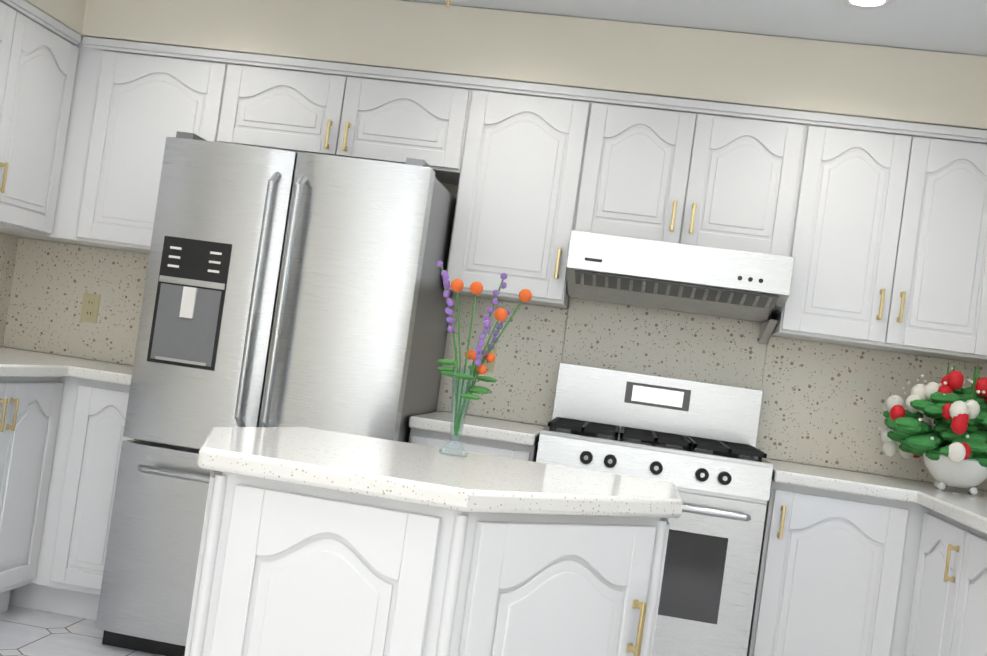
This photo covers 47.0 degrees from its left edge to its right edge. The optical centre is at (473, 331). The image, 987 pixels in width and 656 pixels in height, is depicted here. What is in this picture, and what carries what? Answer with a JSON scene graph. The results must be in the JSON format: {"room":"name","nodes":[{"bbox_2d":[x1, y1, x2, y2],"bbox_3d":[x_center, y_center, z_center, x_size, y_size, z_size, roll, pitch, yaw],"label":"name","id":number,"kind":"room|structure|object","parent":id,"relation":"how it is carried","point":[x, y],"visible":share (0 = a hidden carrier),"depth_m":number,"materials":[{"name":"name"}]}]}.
{"room":"kitchen","nodes":[
{"label":"kitchen","id":0,"kind":"room"},
{"bbox_2d":[0,605,162,655],"bbox_3d":[-0.478,1.157,1.308,4.160,0.100,6.270,8,-1,8],"label":"floor","id":1,"kind":"structure","parent":0,"point":[27,632],"depth_m":3.82,"materials":[{"name":"tile"}]},
{"bbox_2d":[0,377,63,612],"bbox_3d":[-1.867,0.529,3.685,0.600,0.858,0.820,8,-1,8],"label":"base cabinet","id":2,"kind":"object","parent":1,"relation":"on","point":[29,412],"visible":1,"depth_m":3.85,"materials":[{"name":"white wood"}]},
{"bbox_2d":[0,346,104,377],"bbox_3d":[-1.784,0.084,3.624,0.660,0.040,2.118,8,-1,8],"label":"countertop","id":3,"kind":"structure","parent":2,"relation":"on","point":[14,362],"depth_m":3.97,"materials":[{"name":"stone"}]},
{"bbox_2d":[9,377,133,620],"bbox_3d":[-1.609,0.578,4.333,0.938,0.858,0.628,8,-1,8],"label":"base cabinet","id":4,"kind":"object","parent":1,"relation":"on","point":[67,579],"visible":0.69,"depth_m":4.02,"materials":[{"name":"white wood"}]},
{"bbox_2d":[76,362,132,385],"bbox_3d":[-1.224,0.175,4.289,0.278,0.040,0.641,8,-1,8],"label":"countertop","id":5,"kind":"structure","parent":4,"relation":"on","point":[108,372],"depth_m":4.00,"materials":[{"name":"stone"}]},
{"bbox_2d":[95,131,455,655],"bbox_3d":[-0.652,0.260,4.066,0.910,1.740,0.887,8,-1,8],"label":"refrigerator","id":6,"kind":"object","parent":1,"relation":"on","point":[283,288],"visible":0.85,"depth_m":3.72,"materials":[{"name":"silver metal"}]},
{"bbox_2d":[184,470,669,655],"bbox_3d":[-0.139,0.742,2.370,0.986,0.858,0.732,8,-1,8],"label":"base cabinet","id":7,"kind":"object","parent":1,"relation":"on","point":[287,569],"visible":0.79,"depth_m":2.06,"materials":[{"name":"white wood"}]},
{"bbox_2d":[197,427,682,517],"bbox_3d":[-0.081,0.295,2.379,1.030,0.040,0.770,8,-1,8],"label":"countertop","id":8,"kind":"structure","parent":7,"relation":"on","point":[390,469],"depth_m":2.19,"materials":[{"name":"stone"}]},
{"bbox_2d":[439,367,476,456],"bbox_3d":[-0.034,0.184,2.604,0.068,0.200,0.067,8,-1,8],"label":"vase","id":9,"kind":"object","parent":8,"relation":"on","point":[452,423],"visible":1,"depth_m":2.61,"materials":[{"name":"clear glass"}]},
{"bbox_2d":[436,261,531,435],"bbox_3d":[-0.003,0.044,2.617,0.233,0.398,0.127,8,-1,8],"label":"flowers","id":10,"kind":"object","parent":9,"relation":"in","point":[500,315],"visible":0.96,"depth_m":2.61,"materials":[{"name":"multicoloured plant"}]},
{"bbox_2d":[409,428,538,461],"bbox_3d":[-0.028,0.793,4.108,0.431,0.858,0.628,8,-1,8],"label":"base cabinet","id":11,"kind":"object","parent":1,"relation":"on","point":[480,446],"visible":0.15,"depth_m":3.84,"materials":[{"name":"white wood"}]},
{"bbox_2d":[408,411,546,445],"bbox_3d":[0.034,0.346,4.115,0.431,0.040,0.633,8,-1,8],"label":"countertop","id":12,"kind":"structure","parent":11,"relation":"on","point":[494,429],"depth_m":3.82,"materials":[{"name":"stone"}]},
{"bbox_2d":[536,363,773,655],"bbox_3d":[0.585,0.728,3.982,0.761,1.150,0.682,8,-1,8],"label":"range","id":13,"kind":"object","parent":1,"relation":"on","point":[694,442],"visible":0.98,"depth_m":3.70,"materials":[{"name":"silver metal"}]},
{"bbox_2d":[747,480,928,655],"bbox_3d":[1.481,0.998,3.894,1.076,0.858,0.628,8,-1,8],"label":"base cabinet","id":14,"kind":"object","parent":1,"relation":"on","point":[836,576],"visible":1,"depth_m":3.66,"materials":[{"name":"white wood"}]},
{"bbox_2d":[764,458,911,501],"bbox_3d":[1.225,0.508,3.941,0.430,0.040,0.641,8,-1,8],"label":"countertop","id":15,"kind":"structure","parent":14,"relation":"on","point":[784,472],"depth_m":3.66,"materials":[{"name":"stone"}]},
{"bbox_2d":[905,509,952,655],"bbox_3d":[1.641,1.009,3.326,0.600,0.858,0.544,8,-1,8],"label":"base cabinet","id":16,"kind":"object","parent":1,"relation":"on","point":[934,541],"depth_m":3.46,"materials":[{"name":"white wood"}]},
{"bbox_2d":[933,519,986,655],"bbox_3d":[1.549,0.982,2.654,0.600,0.858,1.086,8,-1,8],"label":"base cabinet","id":17,"kind":"object","parent":1,"relation":"on","point":[948,616],"depth_m":3.11,"materials":[{"name":"white wood"}]},
{"bbox_2d":[888,476,986,533],"bbox_3d":[1.526,0.514,2.195,0.641,0.040,4.018,8,-1,8],"label":"countertop","id":18,"kind":"structure","parent":17,"relation":"on","point":[962,505],"depth_m":3.43,"materials":[{"name":"stone"}]},
{"bbox_2d":[923,453,986,494],"bbox_3d":[1.635,0.482,3.839,0.236,0.120,0.236,8,-1,8],"label":"flower pot","id":19,"kind":"object","parent":18,"relation":"on","point":[969,475],"visible":0.9,"depth_m":3.77,"materials":[{"name":"white ceramic"}]},
{"bbox_2d":[879,362,986,466],"bbox_3d":[1.673,0.287,3.839,0.553,0.358,0.411,8,-1,8],"label":"flowers","id":20,"kind":"object","parent":19,"relation":"in","point":[957,433],"visible":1,"depth_m":3.78,"materials":[{"name":"green plant"}]},
{"bbox_2d":[3,183,986,490],"bbox_3d":[0.123,-0.007,4.499,4.140,2.500,0.120,8,-1,8],"label":"wall","id":21,"kind":"structure","parent":0,"point":[452,189],"depth_m":4.46,"materials":[{"name":"beige stone"}]},
{"bbox_2d":[0,233,19,345],"bbox_3d":[-2.070,-0.207,3.665,0.012,0.456,2.139,8,-1,8],"label":"backsplash","id":22,"kind":"structure","parent":21,"relation":"attached to","point":[9,245],"depth_m":4.68,"materials":[{"name":"stone"}]},
{"bbox_2d":[0,0,80,236],"bbox_3d":[-1.792,-0.790,3.918,0.330,0.780,0.981,8,-1,8],"label":"upper cabinet","id":23,"kind":"object","parent":21,"relation":"attached to","point":[39,50],"visible":1,"depth_m":4.09,"materials":[{"name":"white wood"}]},
{"bbox_2d":[0,36,119,248],"bbox_3d":[-1.629,-0.754,4.539,0.486,0.780,0.330,8,-1,8],"label":"upper cabinet","id":24,"kind":"object","parent":21,"relation":"attached to","point":[95,75],"depth_m":4.37,"materials":[{"name":"white wood"}]},
{"bbox_2d":[4,238,148,364],"bbox_3d":[-1.456,-0.102,4.650,0.909,0.456,0.012,8,-1,8],"label":"backsplash","id":25,"kind":"structure","parent":21,"relation":"attached to","point":[53,278],"depth_m":4.67,"materials":[{"name":"stone"}]},
{"bbox_2d":[80,293,100,322],"bbox_3d":[-1.575,-0.096,4.657,0.072,0.118,0.007,8,-1,8],"label":"electrical outlet","id":26,"kind":"object","parent":25,"relation":"attached to","point":[90,308],"visible":1,"depth_m":4.66,"materials":[{"name":"plastic"}]},
{"bbox_2d":[92,40,231,253],"bbox_3d":[-1.202,-0.696,4.478,0.500,0.780,0.330,8,-1,8],"label":"upper cabinet","id":27,"kind":"object","parent":21,"relation":"attached to","point":[161,91],"depth_m":4.32,"materials":[{"name":"white wood"}]},
{"bbox_2d":[220,52,475,183],"bbox_3d":[-0.467,-0.813,4.382,0.938,0.350,0.330,8,-1,8],"label":"upper cabinet","id":28,"kind":"object","parent":21,"relation":"attached to","point":[282,103],"depth_m":4.22,"materials":[{"name":"white wood"}]},
{"bbox_2d":[446,77,611,308],"bbox_3d":[0.211,-0.504,4.277,0.505,0.780,0.330,8,-1,8],"label":"upper cabinet","id":29,"kind":"object","parent":21,"relation":"attached to","point":[534,154],"depth_m":4.12,"materials":[{"name":"white wood"}]},
{"bbox_2d":[596,92,811,263],"bbox_3d":[0.789,-0.552,4.200,0.765,0.530,0.330,8,-1,8],"label":"upper cabinet","id":30,"kind":"object","parent":21,"relation":"attached to","point":[677,170],"depth_m":4.03,"materials":[{"name":"white wood"}]},
{"bbox_2d":[566,230,794,343],"bbox_3d":[0.721,-0.151,4.101,0.757,0.283,0.480,8,-1,8],"label":"range hood","id":31,"kind":"object","parent":30,"relation":"attached to","point":[706,280],"visible":1,"depth_m":3.90,"materials":[{"name":"silver metal"}]},
{"bbox_2d":[440,295,986,489],"bbox_3d":[1.031,0.114,4.302,2.274,0.698,0.012,8,-1,8],"label":"backsplash","id":32,"kind":"structure","parent":21,"relation":"attached to","point":[822,403],"depth_m":4.31,"materials":[{"name":"stone"}]},
{"bbox_2d":[481,341,497,372],"bbox_3d":[0.050,0.098,4.427,0.072,0.118,0.007,8,-1,8],"label":"electrical outlet","id":33,"kind":"object","parent":32,"relation":"attached to","point":[490,366],"visible":0.42,"depth_m":4.42,"materials":[{"name":"plastic"}]},
{"bbox_2d":[771,112,986,363],"bbox_3d":[1.462,-0.334,4.100,0.777,0.780,0.330,8,-1,8],"label":"upper cabinet","id":34,"kind":"object","parent":21,"relation":"attached to","point":[876,230],"depth_m":3.94,"materials":[{"name":"white wood"}]},
{"bbox_2d":[402,0,986,55],"bbox_3d":[-0.134,-1.319,1.359,4.400,0.100,6.510,8,-1,8],"label":"ceiling","id":35,"kind":"structure","parent":0,"point":[954,26],"depth_m":3.84,"materials":[{"name":"white paint"}]},
{"bbox_2d":[25,0,986,129],"bbox_3d":[-0.158,-1.142,1.355,4.156,0.252,6.266,8,-1,8],"label":"soffit bulkhead","id":36,"kind":"object","parent":35,"relation":"attached to","point":[877,82],"visible":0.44,"depth_m":4.11,"materials":[{"name":"beige paint"}]},
{"bbox_2d":[840,0,894,9],"bbox_3d":[1.227,-1.031,3.540,0.164,0.004,0.164,8,-1,8],"label":"recessed light","id":37,"kind":"object","parent":35,"relation":"in","point":[868,4],"visible":1,"depth_m":3.57,"materials":[{"name":"white"}]}
]}

